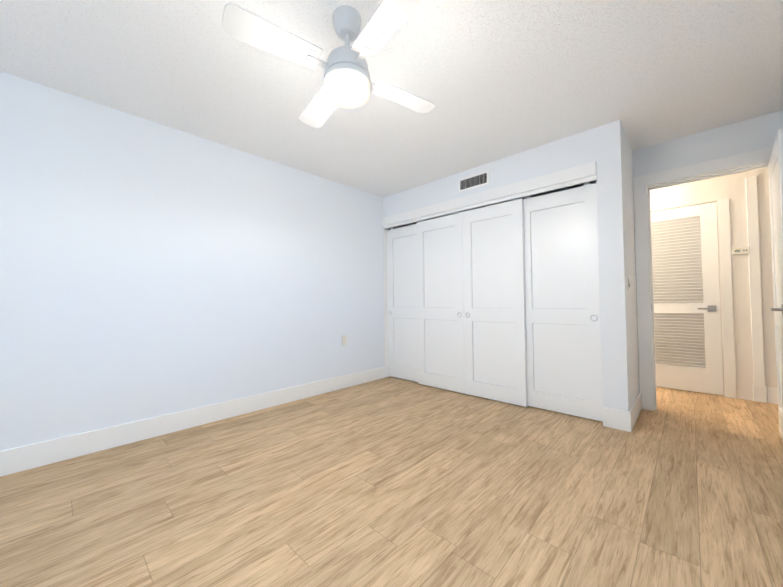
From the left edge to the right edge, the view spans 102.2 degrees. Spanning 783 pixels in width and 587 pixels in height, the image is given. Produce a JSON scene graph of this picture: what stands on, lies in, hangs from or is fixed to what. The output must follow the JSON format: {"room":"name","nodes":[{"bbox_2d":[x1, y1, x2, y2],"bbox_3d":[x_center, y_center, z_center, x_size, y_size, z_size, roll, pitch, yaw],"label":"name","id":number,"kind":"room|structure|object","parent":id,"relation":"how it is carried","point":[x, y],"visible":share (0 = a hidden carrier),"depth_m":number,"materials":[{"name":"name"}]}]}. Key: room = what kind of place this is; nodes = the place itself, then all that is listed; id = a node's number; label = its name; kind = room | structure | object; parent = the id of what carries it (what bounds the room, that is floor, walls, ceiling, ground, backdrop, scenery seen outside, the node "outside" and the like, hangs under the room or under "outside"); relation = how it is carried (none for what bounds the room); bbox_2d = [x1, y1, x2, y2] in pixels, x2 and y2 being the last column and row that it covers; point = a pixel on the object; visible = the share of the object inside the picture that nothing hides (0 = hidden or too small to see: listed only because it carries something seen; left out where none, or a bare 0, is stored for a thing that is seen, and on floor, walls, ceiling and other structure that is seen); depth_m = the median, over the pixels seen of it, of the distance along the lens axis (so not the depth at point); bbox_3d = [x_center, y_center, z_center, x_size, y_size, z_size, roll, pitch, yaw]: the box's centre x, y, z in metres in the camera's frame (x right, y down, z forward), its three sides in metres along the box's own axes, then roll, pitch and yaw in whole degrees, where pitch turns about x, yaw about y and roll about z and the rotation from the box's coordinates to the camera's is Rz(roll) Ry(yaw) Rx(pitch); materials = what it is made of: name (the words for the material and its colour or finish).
{"room":"empty bedroom","nodes":[
{"label":"empty bedroom","id":0,"kind":"room"},
{"bbox_2d":[0,71,416,450],"bbox_3d":[-1.525,-0.114,2.857,0.110,2.440,5.690,-2,-2,43],"label":"wall","id":1,"kind":"structure","parent":0,"point":[149,269],"depth_m":2.46,"materials":[{"name":"paint"}]},
{"bbox_2d":[0,366,387,476],"bbox_3d":[-1.696,1.024,2.540,0.018,0.150,4.805,-2,-2,43],"label":"baseboard","id":2,"kind":"structure","parent":1,"relation":"attached to","point":[25,457],"depth_m":2.43,"materials":[{"name":"white paint"}]},
{"bbox_2d":[342,335,346,345],"bbox_3d":[-0.559,0.559,3.769,0.008,0.121,0.075,-2,-2,43],"label":"electrical outlet","id":3,"kind":"object","parent":1,"relation":"attached to","point":[344,339],"visible":1,"depth_m":3.76,"materials":[{"name":"white plastic"}]},
{"bbox_2d":[0,376,782,586],"bbox_3d":[0.577,1.101,1.536,5.297,0.100,7.070,-2,-2,43],"label":"floor","id":4,"kind":"structure","parent":0,"point":[389,481],"depth_m":1.61,"materials":[{"name":"brown wood"}]},
{"bbox_2d":[0,0,782,197],"bbox_3d":[0.553,-1.438,1.605,5.297,0.100,7.070,-2,-2,43],"label":"ceiling","id":5,"kind":"structure","parent":0,"point":[493,80],"depth_m":1.97,"materials":[{"name":"white paint"}]},
{"bbox_2d":[222,0,434,127],"bbox_3d":[-0.222,-1.182,1.581,0.845,0.398,0.845,-1,-2,10],"label":"ceiling fan","id":6,"kind":"object","parent":5,"relation":"hanging from","point":[347,83],"visible":1,"depth_m":1.47,"materials":[{"name":"white"}]},
{"bbox_2d":[383,120,638,411],"bbox_3d":[1.107,-0.118,3.638,2.644,2.440,0.720,-2,-2,43],"label":"wall","id":7,"kind":"structure","parent":0,"point":[607,148],"depth_m":2.59,"materials":[{"name":"paint"}]},
{"bbox_2d":[387,224,417,381],"bbox_3d":[0.195,0.118,4.104,0.655,1.986,0.040,-2,-2,43],"label":"closet door","id":8,"kind":"structure","parent":7,"relation":"in","point":[402,302],"depth_m":4.14,"materials":[{"name":"white paint"}]},
{"bbox_2d":[416,212,464,393],"bbox_3d":[0.562,0.104,3.691,0.646,1.986,0.040,-2,-2,43],"label":"closet door","id":9,"kind":"structure","parent":7,"relation":"in","point":[440,305],"depth_m":3.67,"materials":[{"name":"white paint"}]},
{"bbox_2d":[458,170,489,192],"bbox_3d":[0.872,-1.195,3.378,0.370,0.155,0.009,-2,-2,43],"label":"air vent","id":10,"kind":"object","parent":7,"relation":"in","point":[474,181],"visible":1,"depth_m":3.37,"materials":[{"name":"white metal"}]},
{"bbox_2d":[382,161,595,225],"bbox_3d":[0.781,-0.999,3.446,2.476,0.107,0.028,-2,-2,43],"label":"trim","id":11,"kind":"structure","parent":7,"relation":"attached to","point":[566,175],"depth_m":3.13,"materials":[{"name":"white paint"}]},
{"bbox_2d":[384,175,602,411],"bbox_3d":[0.838,0.076,3.467,2.476,2.048,0.103,-2,-2,43],"label":"trim","id":12,"kind":"structure","parent":7,"relation":"attached to","point":[586,180],"depth_m":3.44,"materials":[{"name":"white paint"}]},
{"bbox_2d":[462,198,526,406],"bbox_3d":[1.035,0.087,3.244,0.651,1.986,0.040,-2,-2,43],"label":"closet door","id":13,"kind":"structure","parent":7,"relation":"in","point":[494,308],"depth_m":3.22,"materials":[{"name":"white paint"}]},
{"bbox_2d":[523,183,602,421],"bbox_3d":[1.510,0.072,2.861,0.655,1.986,0.040,-2,-2,43],"label":"closet door","id":14,"kind":"structure","parent":7,"relation":"in","point":[562,324],"depth_m":2.83,"materials":[{"name":"white paint"}]},
{"bbox_2d":[627,276,629,290],"bbox_3d":[1.952,-0.084,2.597,0.011,0.118,0.072,-2,-2,43],"label":"light switch","id":15,"kind":"object","parent":7,"relation":"attached to","point":[628,281],"visible":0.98,"depth_m":2.58,"materials":[{"name":"white plastic"}]},
{"bbox_2d":[624,393,641,431],"bbox_3d":[2.071,0.992,2.680,0.015,0.150,0.713,-2,-2,43],"label":"baseboard","id":16,"kind":"structure","parent":7,"relation":"attached to","point":[630,417],"depth_m":2.50,"materials":[{"name":"white paint"}]},
{"bbox_2d":[418,110,782,392],"bbox_3d":[1.732,-0.125,3.617,3.581,2.440,0.110,-2,-2,43],"label":"wall","id":17,"kind":"structure","parent":0,"point":[751,135],"depth_m":2.68,"materials":[{"name":"paint"}]},
{"bbox_2d":[633,147,772,410],"bbox_3d":[2.708,-0.025,2.693,0.986,2.172,0.158,-2,-2,43],"label":"door frame","id":18,"kind":"structure","parent":17,"relation":"attached to","point":[641,183],"depth_m":2.92,"materials":[{"name":"white paint"}]},
{"bbox_2d":[768,129,782,439],"bbox_3d":[2.646,0.020,2.159,0.147,2.030,0.772,-2,-2,43],"label":"bedroom door","id":19,"kind":"structure","parent":17,"relation":"in","point":[775,170],"depth_m":2.21,"materials":[{"name":"white paint"}]},
{"bbox_2d":[650,167,776,400],"bbox_3d":[3.223,-0.140,3.584,3.800,2.440,0.110,-2,-2,43],"label":"wall","id":20,"kind":"structure","parent":0,"point":[732,188],"depth_m":3.20,"materials":[{"name":"white paint"}]},
{"bbox_2d":[651,202,723,395],"bbox_3d":[3.157,0.056,3.562,0.760,2.030,0.088,-2,-2,43],"label":"door","id":21,"kind":"structure","parent":20,"relation":"in","point":[684,249],"depth_m":3.48,"materials":[{"name":"white paint"}]},
{"bbox_2d":[731,246,749,254],"bbox_3d":[3.535,-0.433,3.201,0.124,0.072,0.026,-2,-2,43],"label":"thermostat","id":22,"kind":"object","parent":20,"relation":"attached to","point":[739,250],"visible":1,"depth_m":3.19,"materials":[{"name":"white plastic"}]},
{"bbox_2d":[717,176,766,402],"bbox_3d":[3.536,-0.048,3.196,0.282,2.230,0.022,-2,-2,43],"label":"door frame","id":23,"kind":"structure","parent":20,"relation":"attached to","point":[759,391],"depth_m":3.16,"materials":[{"name":"white paint"}]},
{"bbox_2d":[767,387,777,403],"bbox_3d":[4.112,0.972,2.637,1.265,0.150,0.015,-2,-2,43],"label":"baseboard","id":24,"kind":"structure","parent":20,"relation":"attached to","point":[772,393],"depth_m":3.04,"materials":[{"name":"white paint"}]}
]}

